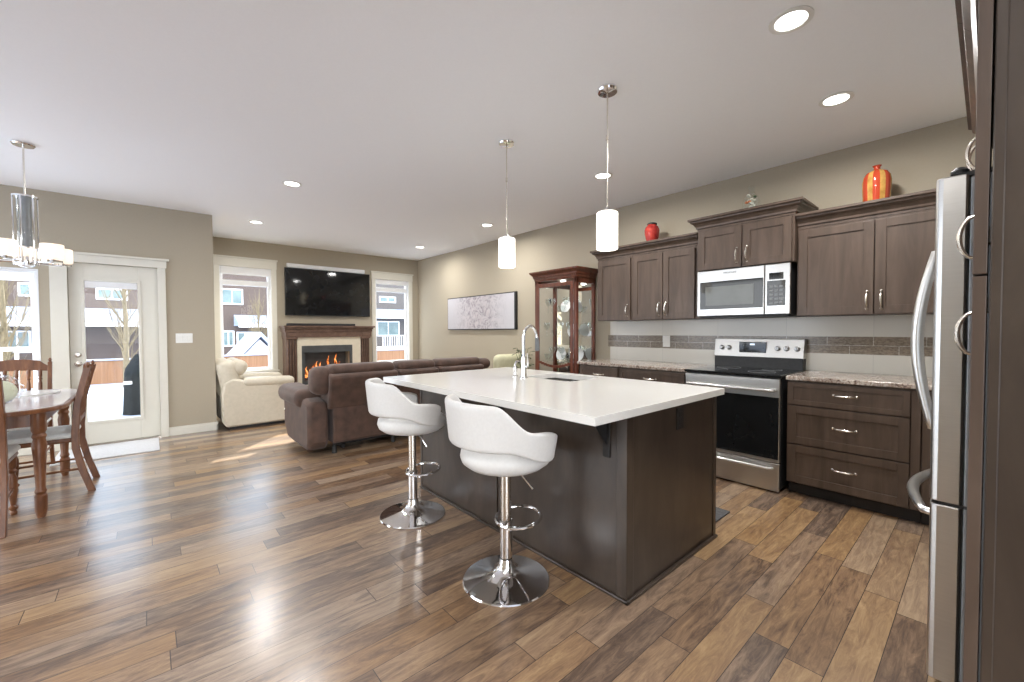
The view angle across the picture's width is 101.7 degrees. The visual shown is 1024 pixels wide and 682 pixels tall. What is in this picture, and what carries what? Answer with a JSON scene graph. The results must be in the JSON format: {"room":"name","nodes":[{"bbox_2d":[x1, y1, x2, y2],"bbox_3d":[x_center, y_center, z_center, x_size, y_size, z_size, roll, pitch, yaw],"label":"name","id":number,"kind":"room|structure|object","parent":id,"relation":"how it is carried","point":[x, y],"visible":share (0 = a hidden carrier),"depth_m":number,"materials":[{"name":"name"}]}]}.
{"room":"open-plan kitchen","nodes":[
{"label":"open-plan kitchen","id":0,"kind":"room"},
{"bbox_2d":[0,184,216,426],"bbox_3d":[-5.397,-0.131,4.081,4.055,2.876,0.150,-1,2,-41],"label":"wall","id":1,"kind":"structure","parent":0,"point":[77,223],"depth_m":5.07,"materials":[{"name":"beige paint"}]},
{"bbox_2d":[0,267,40,390],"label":"window","id":2,"kind":"structure","parent":1,"relation":"in","point":[34,272],"depth_m":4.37,"materials":[{"name":"white plastic"}]},
{"bbox_2d":[0,262,53,417],"bbox_3d":[-5.508,0.018,3.931,1.585,1.645,0.056,-1,2,-41],"label":"trim","id":3,"kind":"structure","parent":1,"relation":"attached to","point":[43,270],"depth_m":4.39,"materials":[{"name":"beige paint"}]},
{"bbox_2d":[17,445,49,455],"bbox_3d":[-5.872,1.149,3.583,2.635,0.105,0.016,-1,2,-41],"label":"baseboard","id":4,"kind":"structure","parent":1,"relation":"attached to","point":[24,451],"depth_m":4.31,"materials":[{"name":"beige paint"}]},
{"bbox_2d":[36,250,168,450],"bbox_3d":[-5.148,0.114,4.175,2.685,2.140,0.045,-1,2,-41],"label":"trim","id":5,"kind":"structure","parent":1,"relation":"attached to","point":[58,284],"depth_m":4.51,"materials":[{"name":"beige paint"}]},
{"bbox_2d":[68,262,160,447],"bbox_3d":[-4.555,0.161,4.809,0.750,2.049,0.174,-1,2,-41],"label":"door","id":6,"kind":"structure","parent":1,"relation":"in","point":[147,425],"depth_m":4.84,"materials":[{"name":"beige paint"}]},
{"bbox_2d":[176,333,192,342],"bbox_3d":[-4.052,-0.035,5.155,0.165,0.118,0.010,-1,2,-41],"label":"light switch","id":7,"kind":"object","parent":1,"relation":"attached to","point":[180,337],"visible":1,"depth_m":5.15,"materials":[{"name":"white plastic"}]},
{"bbox_2d":[169,422,217,435],"bbox_3d":[-3.985,1.101,5.234,0.491,0.105,0.016,-1,2,-41],"label":"baseboard","id":8,"kind":"structure","parent":1,"relation":"attached to","point":[180,430],"depth_m":5.22,"materials":[{"name":"beige paint"}]},
{"bbox_2d":[213,237,417,374],"bbox_3d":[-3.441,-0.229,7.726,3.692,2.876,0.150,-1,2,-41],"label":"wall","id":9,"kind":"structure","parent":0,"point":[284,254],"depth_m":7.53,"materials":[{"name":"beige paint"}]},
{"bbox_2d":[219,265,272,370],"bbox_3d":[-4.394,-0.355,6.890,0.724,1.695,0.150,-1,2,-41],"label":"window","id":10,"kind":"structure","parent":9,"relation":"in","point":[222,269],"depth_m":6.90,"materials":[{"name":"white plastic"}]},
{"bbox_2d":[220,266,269,276],"bbox_3d":[-4.365,-1.133,6.835,0.696,0.112,0.045,-1,2,-41],"label":"roller blind","id":11,"kind":"object","parent":10,"relation":"attached to","point":[223,269],"depth_m":6.81,"materials":[{"name":"white fabric"}]},
{"bbox_2d":[213,254,279,372],"bbox_3d":[-4.328,-0.378,6.814,0.914,1.965,0.050,-1,2,-41],"label":"trim","id":12,"kind":"structure","parent":9,"relation":"attached to","point":[224,260],"depth_m":6.79,"materials":[{"name":"beige paint"}]},
{"bbox_2d":[286,263,364,273],"bbox_3d":[-3.371,-1.319,7.625,1.355,0.070,0.060,-1,2,-41],"label":"case","id":13,"kind":"object","parent":9,"relation":"attached to","point":[290,265],"visible":1,"depth_m":7.56,"materials":[{"name":"white plastic"}]},
{"bbox_2d":[284,267,369,316],"bbox_3d":[-3.346,-0.868,7.647,1.485,0.820,0.070,-1,2,-41],"label":"television","id":14,"kind":"object","parent":9,"relation":"attached to","point":[308,292],"visible":1,"depth_m":7.57,"materials":[{"name":"black plastic"}]},
{"bbox_2d":[370,271,412,361],"bbox_3d":[-2.417,-0.414,8.486,0.913,1.940,0.050,-1,2,-41],"label":"trim","id":15,"kind":"structure","parent":9,"relation":"attached to","point":[374,274],"depth_m":8.40,"materials":[{"name":"beige paint"}]},
{"bbox_2d":[375,279,408,362],"bbox_3d":[-2.483,-0.396,8.561,0.723,1.680,0.150,-1,2,-41],"label":"window","id":16,"kind":"structure","parent":9,"relation":"in","point":[405,284],"depth_m":8.70,"materials":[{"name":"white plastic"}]},
{"bbox_2d":[376,280,407,285],"bbox_3d":[-2.455,-1.182,8.506,0.695,0.082,0.045,-1,2,-41],"label":"roller blind","id":17,"kind":"object","parent":16,"relation":"attached to","point":[386,282],"depth_m":8.49,"materials":[{"name":"white fabric"}]},
{"bbox_2d":[0,417,941,681],"bbox_3d":[-1.156,1.282,2.078,7.747,0.120,11.408,-1,2,-41],"label":"floor","id":18,"kind":"structure","parent":0,"point":[248,554],"depth_m":2.04,"materials":[{"name":"laminate"}]},
{"bbox_2d":[0,373,20,538],"bbox_3d":[-3.466,0.702,2.616,0.438,1.030,0.521,-1,2,-41],"label":"dining chair","id":19,"kind":"object","parent":18,"relation":"on","point":[8,453],"visible":1,"depth_m":2.62,"materials":[{"name":"brown wood"}]},
{"bbox_2d":[0,358,55,464],"bbox_3d":[-4.396,0.679,3.671,0.438,1.030,0.521,-1,2,-41],"label":"dining chair","id":20,"kind":"object","parent":18,"relation":"on","point":[28,366],"visible":0.44,"depth_m":3.86,"materials":[{"name":"brown wood"}]},
{"bbox_2d":[5,389,76,517],"bbox_3d":[-3.942,0.829,2.981,1.160,0.760,1.450,-1,2,-41],"label":"dining table","id":21,"kind":"object","parent":18,"relation":"on","point":[33,412],"visible":0.88,"depth_m":2.85,"materials":[{"name":"brown wood"}]},
{"bbox_2d":[1,375,23,402],"bbox_3d":[-3.646,0.343,2.960,0.244,0.211,0.238,-1,2,-41],"label":"melon","id":22,"kind":"object","parent":21,"relation":"on","point":[10,390],"visible":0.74,"depth_m":2.96,"materials":[{"name":"food"}]},
{"bbox_2d":[15,390,60,397],"bbox_3d":[-3.953,0.432,3.408,0.360,0.012,0.360,-1,2,-41],"label":"serving tray","id":23,"kind":"object","parent":21,"relation":"on","point":[39,392],"visible":0.78,"depth_m":3.40,"materials":[{"name":"white ceramic"}]},
{"bbox_2d":[0,360,99,490],"bbox_3d":[-3.685,0.685,3.329,0.521,1.030,0.438,-1,2,-41],"label":"dining chair","id":24,"kind":"object","parent":18,"relation":"on","point":[74,433],"visible":0.76,"depth_m":3.29,"materials":[{"name":"brown wood"}]},
{"bbox_2d":[49,437,159,466],"bbox_3d":[-4.293,1.168,4.455,0.800,0.012,0.680,-1,2,-41],"label":"door mat","id":25,"kind":"object","parent":18,"relation":"on","point":[104,451],"visible":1,"depth_m":4.46,"materials":[{"name":"white fabric"}]},
{"bbox_2d":[215,357,293,429],"bbox_3d":[-3.654,0.684,5.928,0.962,0.900,0.950,-1,2,-41],"label":"recliner","id":26,"kind":"object","parent":18,"relation":"on","point":[248,399],"visible":0.84,"depth_m":5.51,"materials":[{"name":"beige leather"}]},
{"bbox_2d":[227,357,247,374],"bbox_3d":[-3.831,0.346,5.759,0.209,0.214,0.820,-1,2,-41],"label":"cushion","id":27,"kind":"object","parent":26,"relation":"on","point":[235,366],"depth_m":5.45,"materials":[{"name":"beige leather"}]},
{"bbox_2d":[279,326,374,384],"bbox_3d":[-3.282,0.411,7.524,1.550,1.365,0.351,-1,2,-41],"label":"fireplace","id":28,"kind":"object","parent":18,"relation":"on","point":[305,348],"visible":0.58,"depth_m":7.38,"materials":[{"name":"brown wood"}]},
{"bbox_2d":[286,323,354,325],"bbox_3d":[-3.358,-0.289,7.389,1.135,0.039,0.090,-1,2,-41],"label":"soundbar","id":29,"kind":"object","parent":28,"relation":"on","point":[287,324],"visible":1,"depth_m":7.26,"materials":[{"name":"black plastic"}]},
{"bbox_2d":[279,326,374,331],"bbox_3d":[-3.284,-0.219,7.508,1.550,0.105,0.351,-1,2,-41],"label":"mantel shelf","id":30,"kind":"object","parent":28,"relation":"attached to","point":[283,328],"depth_m":7.33,"materials":[{"name":"brown wood"}]},
{"bbox_2d":[278,357,489,452],"bbox_3d":[-1.460,0.682,5.219,2.433,0.925,1.127,-1,2,-41],"label":"reclining sofa","id":31,"kind":"object","parent":18,"relation":"on","point":[333,406],"visible":0.66,"depth_m":4.38,"materials":[{"name":"brown fabric"}]},
{"bbox_2d":[308,366,329,394],"bbox_3d":[-1.961,0.405,4.274,0.220,0.290,0.240,-1,2,-41],"label":"cushion","id":32,"kind":"object","parent":31,"relation":"on","point":[318,376],"depth_m":4.18,"materials":[{"name":"brown fabric"}]},
{"bbox_2d":[325,361,394,373],"bbox_3d":[-1.643,0.300,4.523,0.720,0.125,0.240,-1,2,-41],"label":"cushion","id":33,"kind":"object","parent":31,"relation":"on","point":[380,366],"depth_m":4.42,"materials":[{"name":"brown fabric"}]},
{"bbox_2d":[393,359,434,368],"bbox_3d":[-1.165,0.287,4.941,0.490,0.125,0.240,-1,2,-41],"label":"cushion","id":34,"kind":"object","parent":31,"relation":"on","point":[418,363],"depth_m":4.84,"materials":[{"name":"brown fabric"}]},
{"bbox_2d":[433,357,479,365],"bbox_3d":[-0.714,0.276,5.336,0.650,0.125,0.240,-1,2,-41],"label":"cushion","id":35,"kind":"object","parent":31,"relation":"on","point":[455,361],"depth_m":5.23,"materials":[{"name":"brown fabric"}]},
{"bbox_2d":[479,358,489,368],"bbox_3d":[-0.418,0.300,5.622,0.200,0.140,0.240,-1,2,-41],"label":"cushion","id":36,"kind":"object","parent":31,"relation":"on","point":[486,363],"depth_m":5.54,"materials":[{"name":"brown fabric"}]},
{"bbox_2d":[365,378,445,529],"bbox_3d":[-0.717,0.729,2.855,0.531,0.944,0.624,-1,2,-28],"label":"bar stool","id":37,"kind":"object","parent":18,"relation":"on","point":[399,413],"visible":1,"depth_m":2.69,"materials":[{"name":"white metal"}]},
{"bbox_2d":[445,394,556,607],"bbox_3d":[-0.061,0.745,2.097,0.531,0.944,0.624,-1,2,-32],"label":"bar stool","id":38,"kind":"object","parent":18,"relation":"on","point":[491,443],"visible":1,"depth_m":1.94,"materials":[{"name":"white metal"}]},
{"bbox_2d":[493,353,526,367],"bbox_3d":[-0.203,0.648,6.282,0.700,0.930,0.700,-1,2,-41],"label":"armchair","id":39,"kind":"object","parent":18,"relation":"on","point":[500,360],"visible":0.06,"depth_m":5.93,"materials":[{"name":"yellow fabric"}]},
{"bbox_2d":[512,348,534,368],"bbox_3d":[0.177,0.607,5.885,0.308,1.030,0.280,-1,2,-41],"label":"potted plant","id":40,"kind":"object","parent":18,"relation":"on","point":[513,348],"visible":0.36,"depth_m":5.87,"materials":[{"name":"green plant"}]},
{"bbox_2d":[529,266,597,373],"bbox_3d":[0.672,0.107,5.488,0.438,2.045,0.836,-1,2,-41],"label":"china cabinet","id":41,"kind":"object","parent":18,"relation":"on","point":[574,284],"visible":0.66,"depth_m":5.48,"materials":[{"name":"red wood"}]},
{"bbox_2d":[541,360,573,362],"bbox_3d":[0.697,0.269,5.514,0.348,0.001,0.660,-1,2,-41],"label":"glass shelf","id":42,"kind":"object","parent":41,"relation":"attached to","point":[565,361],"depth_m":5.49,"materials":[{"name":"clear glass"}]},
{"bbox_2d":[556,348,565,359],"bbox_3d":[0.665,0.173,5.637,0.046,0.167,0.168,-1,2,-41],"label":"plate","id":43,"kind":"object","parent":41,"relation":"on","point":[561,350],"visible":0.98,"depth_m":5.65,"materials":[{"name":"white ceramic"}]},
{"bbox_2d":[541,312,588,313],"bbox_3d":[0.695,-0.371,5.498,0.348,0.001,0.660,-1,2,-41],"label":"glass shelf","id":44,"kind":"object","parent":41,"relation":"attached to","point":[556,312],"depth_m":5.41,"materials":[{"name":"clear glass"}]},
{"bbox_2d":[561,300,569,311],"bbox_3d":[0.715,-0.465,5.561,0.046,0.167,0.168,-1,2,-41],"label":"plate","id":45,"kind":"object","parent":41,"relation":"on","point":[565,306],"visible":0.9,"depth_m":5.57,"materials":[{"name":"white ceramic"}]},
{"bbox_2d":[567,324,573,335],"bbox_3d":[0.796,-0.143,5.478,0.046,0.167,0.168,-1,2,-41],"label":"plate","id":46,"kind":"object","parent":41,"relation":"on","point":[568,330],"visible":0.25,"depth_m":5.52,"materials":[{"name":"white ceramic"}]},
{"bbox_2d":[556,282,590,373],"bbox_3d":[0.833,0.115,5.630,0.008,1.820,0.630,-1,2,-41],"label":"door","id":47,"kind":"structure","parent":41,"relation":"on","point":[562,292],"depth_m":5.61,"materials":[{"name":"clear glass"}]},
{"bbox_2d":[573,348,583,360],"bbox_3d":[0.863,0.178,5.411,0.046,0.167,0.168,-1,2,-41],"label":"plate","id":48,"kind":"object","parent":41,"relation":"on","point":[580,353],"visible":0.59,"depth_m":5.40,"materials":[{"name":"white ceramic"}]},
{"bbox_2d":[419,378,717,605],"bbox_3d":[0.205,0.759,2.915,1.207,0.874,1.948,-1,2,-41],"label":"kitchen island","id":49,"kind":"object","parent":18,"relation":"on","point":[623,504],"visible":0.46,"depth_m":2.20,"materials":[{"name":"brown wood"}]},
{"bbox_2d":[383,367,723,425],"bbox_3d":[0.149,0.302,2.881,1.270,0.038,2.031,-1,2,-41],"label":"island countertop","id":50,"kind":"structure","parent":49,"relation":"on","point":[592,400],"depth_m":2.42,"materials":[{"name":"white stone"}]},
{"bbox_2d":[512,360,520,376],"bbox_3d":[0.047,0.211,3.236,0.111,0.127,0.048,-1,2,-41],"label":"soap dispenser","id":51,"kind":"object","parent":50,"relation":"on","point":[516,361],"visible":0.97,"depth_m":3.20,"materials":[{"name":"silver metal"}]},
{"bbox_2d":[520,325,538,378],"bbox_3d":[0.136,0.077,3.122,0.165,0.399,0.096,-1,2,-41],"label":"faucet","id":52,"kind":"object","parent":50,"relation":"on","point":[524,366],"visible":1,"depth_m":3.09,"materials":[{"name":"silver metal"}]},
{"bbox_2d":[548,378,574,380],"bbox_3d":[0.376,0.403,3.182,0.386,0.173,0.505,-1,2,-41],"label":"sink","id":53,"kind":"object","parent":50,"relation":"in","point":[558,379],"visible":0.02,"depth_m":3.44,"materials":[{"name":"silver metal"}]},
{"bbox_2d":[676,407,683,429],"bbox_3d":[0.905,0.416,2.247,0.075,0.117,0.008,-1,2,-41],"label":"outlet","id":54,"kind":"object","parent":49,"relation":"attached to","point":[679,410],"depth_m":2.24,"materials":[{"name":"black plastic"}]},
{"bbox_2d":[679,411,682,425],"bbox_3d":[0.908,0.416,2.244,0.037,0.073,0.003,-1,2,-41],"label":"socket","id":55,"kind":"object","parent":49,"relation":"attached to","point":[680,412],"depth_m":2.25,"materials":[{"name":"black plastic"}]},
{"bbox_2d":[580,364,619,377],"bbox_3d":[1.162,0.705,4.764,0.679,0.882,0.525,-1,2,-41],"label":"base cabinet","id":56,"kind":"object","parent":18,"relation":"on","point":[607,371],"visible":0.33,"depth_m":4.54,"materials":[{"name":"brown wood"}]},
{"bbox_2d":[619,367,686,383],"bbox_3d":[1.582,0.715,4.285,0.679,0.882,0.740,-1,2,-41],"label":"base cabinet","id":57,"kind":"object","parent":18,"relation":"on","point":[676,377],"visible":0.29,"depth_m":4.06,"materials":[{"name":"brown wood"}]},
{"bbox_2d":[577,359,712,371],"bbox_3d":[1.411,0.252,4.489,0.653,0.032,1.292,-1,2,-41],"label":"countertop","id":58,"kind":"structure","parent":57,"relation":"on","point":[639,364],"depth_m":4.32,"materials":[{"name":"beige stone"}]},
{"bbox_2d":[716,507,729,521],"bbox_3d":[1.036,1.181,3.165,0.360,0.012,1.040,-1,2,-41],"label":"kitchen mat","id":59,"kind":"object","parent":18,"relation":"on","point":[720,513],"visible":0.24,"depth_m":2.85,"materials":[{"name":"grey fabric"}]},
{"bbox_2d":[685,338,806,491],"bbox_3d":[2.046,0.571,3.689,0.756,1.173,0.760,-1,2,-41],"label":"range","id":60,"kind":"object","parent":18,"relation":"on","point":[751,420],"visible":0.56,"depth_m":3.43,"materials":[{"name":"silver metal"}]},
{"bbox_2d":[685,365,803,377],"bbox_3d":[2.040,0.262,3.678,0.632,0.021,0.760,-1,2,-41],"label":"cooktop","id":61,"kind":"object","parent":60,"relation":"in","point":[731,371],"depth_m":3.60,"materials":[{"name":"black glass"}]},
{"bbox_2d":[786,380,921,522],"bbox_3d":[2.586,0.740,3.137,0.679,0.882,0.746,-1,2,-41],"label":"base cabinet","id":62,"kind":"object","parent":18,"relation":"on","point":[859,446],"visible":0.98,"depth_m":2.91,"materials":[{"name":"brown wood"}]},
{"bbox_2d":[921,390,931,524],"bbox_3d":[3.103,0.752,2.579,0.637,0.882,0.770,-1,2,-41],"label":"base cabinet","id":63,"kind":"object","parent":18,"relation":"on","point":[926,433],"visible":0.09,"depth_m":2.65,"materials":[{"name":"brown wood"}]},
{"bbox_2d":[786,370,931,390],"bbox_3d":[2.848,0.288,2.846,0.653,0.032,1.522,-1,2,-41],"label":"countertop","id":64,"kind":"structure","parent":63,"relation":"on","point":[866,379],"depth_m":3.02,"materials":[{"name":"beige stone"}]},
{"bbox_2d":[907,166,992,681],"bbox_3d":[1.980,0.329,1.446,0.920,1.793,0.877,-1,2,-41],"label":"refrigerator","id":65,"kind":"object","parent":18,"relation":"on","point":[947,415],"visible":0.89,"depth_m":1.37,"materials":[{"name":"silver metal"}]},
{"bbox_2d":[953,0,1023,681],"bbox_3d":[1.352,0.119,0.787,0.783,2.250,0.760,-1,2,-41],"label":"pantry cabinet","id":66,"kind":"object","parent":18,"relation":"on","point":[997,26],"visible":1,"depth_m":0.78,"materials":[{"name":"brown wood"}]},
{"bbox_2d":[0,0,966,260],"bbox_3d":[-1.176,-1.609,2.031,7.967,0.150,11.658,-1,2,-41],"label":"ceiling","id":67,"kind":"structure","parent":0,"point":[390,117],"depth_m":2.68,"materials":[{"name":"paint"}]},
{"bbox_2d":[0,139,72,267],"bbox_3d":[-3.854,-1.067,3.284,0.517,0.975,0.524,-1,2,-41],"label":"chandelier","id":68,"kind":"object","parent":67,"relation":"hanging from","point":[24,254],"visible":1,"depth_m":3.27,"materials":[{"name":"glass"}]},
{"bbox_2d":[248,220,263,223],"bbox_3d":[-3.477,-1.612,5.662,0.184,0.007,0.184,-1,2,-41],"label":"recessed light","id":69,"kind":"object","parent":67,"relation":"in","point":[249,221],"visible":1,"depth_m":5.66,"materials":[{"name":"white plastic"}]},
{"bbox_2d":[282,180,301,186],"bbox_3d":[-2.212,-1.580,4.194,0.184,0.007,0.184,-1,2,-41],"label":"recessed light","id":70,"kind":"object","parent":67,"relation":"in","point":[290,183],"visible":1,"depth_m":4.18,"materials":[{"name":"white plastic"}]},
{"bbox_2d":[480,223,493,226],"bbox_3d":[-0.352,-1.628,5.868,0.184,0.007,0.184,-1,2,-41],"label":"recessed light","id":71,"kind":"object","parent":67,"relation":"in","point":[484,224],"visible":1,"depth_m":5.88,"materials":[{"name":"white plastic"}]},
{"bbox_2d":[498,138,514,268],"bbox_3d":[-0.042,-1.077,3.300,0.131,0.984,0.131,-1,2,-41],"label":"pendant light","id":72,"kind":"object","parent":67,"relation":"hanging from","point":[506,243],"visible":1,"depth_m":3.26,"materials":[{"name":"white glass"}]},
{"bbox_2d":[593,172,612,179],"bbox_3d":[0.875,-1.586,4.008,0.184,0.007,0.184,-1,2,-41],"label":"recessed light","id":73,"kind":"object","parent":67,"relation":"in","point":[602,175],"visible":0.89,"depth_m":4.00,"materials":[{"name":"white plastic"}]},
{"bbox_2d":[596,83,617,250],"bbox_3d":[0.590,-1.061,2.583,0.131,0.984,0.131,-1,2,-41],"label":"pendant light","id":74,"kind":"object","parent":67,"relation":"hanging from","point":[606,219],"visible":1,"depth_m":2.54,"materials":[{"name":"white glass"}]},
{"bbox_2d":[769,5,814,34],"bbox_3d":[1.340,-1.538,2.004,0.184,0.007,0.184,-1,2,-41],"label":"recessed light","id":75,"kind":"object","parent":67,"relation":"in","point":[792,19],"visible":1,"depth_m":2.00,"materials":[{"name":"white plastic"}]},
{"bbox_2d":[818,91,853,106],"bbox_3d":[2.092,-1.558,2.692,0.184,0.007,0.184,-1,2,-41],"label":"recessed light","id":76,"kind":"object","parent":67,"relation":"in","point":[838,98],"visible":1,"depth_m":2.69,"materials":[{"name":"white plastic"}]},
{"bbox_2d":[417,116,992,370],"bbox_3d":[0.795,-0.196,5.781,0.120,2.876,8.658,-1,2,-41],"label":"wall","id":77,"kind":"structure","parent":0,"point":[915,160],"depth_m":5.05,"materials":[{"name":"beige paint"}]},
{"bbox_2d":[448,291,517,329],"bbox_3d":[-0.566,-0.490,7.203,0.043,0.593,1.940,-1,2,-41],"label":"painting","id":78,"kind":"object","parent":77,"relation":"attached to","point":[497,311],"visible":1,"depth_m":7.05,"materials":[{"name":"white fabric"}]},
{"bbox_2d":[590,244,643,320],"bbox_3d":[1.243,-0.646,4.862,0.396,0.822,0.530,-1,2,-41],"label":"upper cabinet","id":79,"kind":"object","parent":77,"relation":"attached to","point":[614,267],"visible":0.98,"depth_m":4.73,"materials":[{"name":"brown wood"}]},
{"bbox_2d":[629,232,709,320],"bbox_3d":[1.665,-0.636,4.380,0.396,0.822,0.749,-1,2,-41],"label":"upper cabinet","id":80,"kind":"object","parent":77,"relation":"attached to","point":[664,270],"visible":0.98,"depth_m":4.25,"materials":[{"name":"brown wood"}]},
{"bbox_2d":[644,222,659,240],"bbox_3d":[1.514,-1.119,4.511,0.156,0.316,0.156,-1,2,-41],"label":"ginger jar","id":81,"kind":"object","parent":80,"relation":"on","point":[652,231],"visible":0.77,"depth_m":4.45,"materials":[{"name":"red ceramic"}]},
{"bbox_2d":[687,196,818,271],"bbox_3d":[2.147,-0.900,3.772,0.461,0.490,0.927,-1,2,-41],"label":"upper cabinet","id":82,"kind":"object","parent":77,"relation":"attached to","point":[765,234],"visible":0.98,"depth_m":3.59,"materials":[{"name":"brown wood"}]},
{"bbox_2d":[697,262,799,318],"bbox_3d":[2.158,-0.434,3.807,0.396,0.437,0.764,-1,2,-41],"label":"microwave","id":83,"kind":"object","parent":82,"relation":"attached to","point":[770,290],"visible":0.98,"depth_m":3.62,"materials":[{"name":"white plastic"}]},
{"bbox_2d":[742,194,756,206],"bbox_3d":[2.172,-1.237,3.785,0.154,0.335,0.154,-1,2,-41],"label":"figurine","id":84,"kind":"object","parent":82,"relation":"on","point":[750,201],"visible":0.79,"depth_m":3.76,"materials":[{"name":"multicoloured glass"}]},
{"bbox_2d":[610,314,933,376],"bbox_3d":[2.412,0.018,3.840,0.009,0.464,3.600,-1,2,-41],"label":"backsplash","id":85,"kind":"structure","parent":77,"relation":"attached to","point":[876,325],"depth_m":3.66,"materials":[{"name":"tile"}]},
{"bbox_2d":[608,335,932,356],"bbox_3d":[2.402,0.026,3.851,0.010,0.145,3.630,-1,2,-41],"label":"backsplash band","id":86,"kind":"object","parent":85,"relation":"attached to","point":[892,346],"visible":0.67,"depth_m":3.57,"materials":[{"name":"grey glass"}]},
{"bbox_2d":[663,336,669,346],"bbox_3d":[1.712,0.002,4.625,0.009,0.125,0.085,-1,2,-41],"label":"wall outlet","id":87,"kind":"object","parent":86,"relation":"attached to","point":[666,339],"visible":1,"depth_m":4.62,"materials":[{"name":"white plastic"}]},
{"bbox_2d":[795,188,935,316],"bbox_3d":[2.810,-0.607,3.071,0.396,0.822,1.141,-1,2,-41],"label":"upper cabinet","id":88,"kind":"object","parent":77,"relation":"attached to","point":[871,257],"visible":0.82,"depth_m":3.07,"materials":[{"name":"brown wood"}]},
{"bbox_2d":[862,164,891,201],"bbox_3d":[2.743,-1.124,3.136,0.170,0.387,0.170,-1,2,-41],"label":"striped vase","id":89,"kind":"object","parent":88,"relation":"on","point":[876,184],"visible":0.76,"depth_m":3.08,"materials":[{"name":"orange ceramic"}]},
{"bbox_3d":[2.595,-0.090,1.259,3.367,2.876,0.120,-1,2,-41],"label":"wall","id":90,"kind":"structure","parent":0,"visible":0},
{"bbox_2d":[957,23,995,170],"bbox_3d":[2.043,-0.813,1.373,1.062,0.420,0.760,-1,2,-41],"label":"upper cabinet","id":91,"kind":"object","parent":90,"relation":"attached to","point":[967,41],"visible":0.23,"depth_m":1.53,"materials":[{"name":"brown wood"}]},
{"label":"outside","id":92,"kind":"structure","parent":0,"visible":0},
{"bbox_3d":[-41.413,1.538,47.388,120.000,0.200,94.200,-1,2,-41],"label":"ground","id":93,"kind":"structure","parent":92,"visible":0},
{"bbox_2d":[3,280,138,361],"bbox_3d":[-29.593,-3.335,28.486,11.855,10.400,11.050,-1,2,-41],"label":"house","id":94,"kind":"structure","parent":93,"relation":"on","point":[100,344],"depth_m":26.77,"materials":[{"name":"brown"}]},
{"bbox_2d":[222,274,267,354],"bbox_3d":[-21.764,-3.640,35.532,8.055,10.600,10.750,-1,2,-41],"label":"house","id":95,"kind":"structure","parent":93,"relation":"on","point":[236,308],"depth_m":31.96,"materials":[{"name":"brown"}]},
{"bbox_2d":[226,332,267,354],"bbox_3d":[-9.575,0.891,15.530,1.800,2.450,2.450,-1,2,-41],"label":"garden shed","id":96,"kind":"object","parent":93,"relation":"on","point":[252,342],"visible":0.18,"depth_m":14.79,"materials":[{"name":"white plastic"}]},
{"bbox_2d":[247,292,267,334],"bbox_3d":[-12.620,-0.339,20.836,1.070,4.670,1.162,-1,2,-41],"label":"bare tree","id":97,"kind":"object","parent":93,"relation":"on","point":[257,310],"visible":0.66,"depth_m":20.68,"materials":[{"name":"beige plant"}]},
{"bbox_2d":[376,284,404,345],"bbox_3d":[-13.476,-3.846,42.582,7.018,10.600,11.050,-1,2,-41],"label":"house","id":98,"kind":"structure","parent":93,"relation":"on","point":[390,306],"depth_m":40.00,"materials":[{"name":"grey"}]},
{"bbox_2d":[377,335,404,349],"bbox_3d":[-10.611,0.484,39.170,4.491,2.091,2.900,-1,2,-41],"label":"railing","id":99,"kind":"object","parent":93,"relation":"on","point":[382,346],"visible":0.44,"depth_m":37.32,"materials":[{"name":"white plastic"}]},
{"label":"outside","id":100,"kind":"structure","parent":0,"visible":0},
{"bbox_2d":[20,383,123,403],"bbox_3d":[-7.419,1.594,8.528,120.000,0.780,9.048,-1,2,-41],"label":"ground","id":101,"kind":"structure","parent":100,"point":[112,392],"depth_m":9.44,"materials":[{"name":"white snow"}]},
{"bbox_2d":[0,280,31,381],"bbox_3d":[-10.084,-1.143,8.157,1.207,4.731,0.985,0,2,20],"label":"bare tree","id":102,"kind":"object","parent":101,"relation":"on","point":[4,339],"visible":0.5,"depth_m":8.23,"materials":[{"name":"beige plant"}]},
{"bbox_2d":[88,401,140,420],"bbox_3d":[-7.506,1.250,5.162,5.450,0.073,4.188,-1,2,-41],"label":"deck","id":103,"kind":"object","parent":101,"relation":"on","point":[108,410],"visible":0.02,"depth_m":6.91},
{"bbox_2d":[123,354,140,415],"bbox_3d":[-5.976,0.672,6.882,0.670,0.985,0.604,-1,2,-41],"label":"covered grill","id":104,"kind":"object","parent":103,"relation":"on","point":[131,392],"visible":0.33,"depth_m":6.58,"materials":[{"name":"black plastic"}]},
{"bbox_2d":[100,283,138,387],"bbox_3d":[-9.654,-1.236,10.392,1.082,4.804,1.173,-1,2,-41],"label":"bare tree","id":105,"kind":"object","parent":101,"relation":"on","point":[125,337],"visible":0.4,"depth_m":10.39,"materials":[{"name":"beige plant"}]},
{"bbox_2d":[9,349,404,388],"bbox_3d":[-8.019,0.743,13.759,18.016,0.665,0.120,-1,2,-41],"label":"fence","id":106,"kind":"object","parent":101,"relation":"on","point":[107,371],"visible":0.1,"depth_m":11.35,"materials":[{"name":"brown wood"}]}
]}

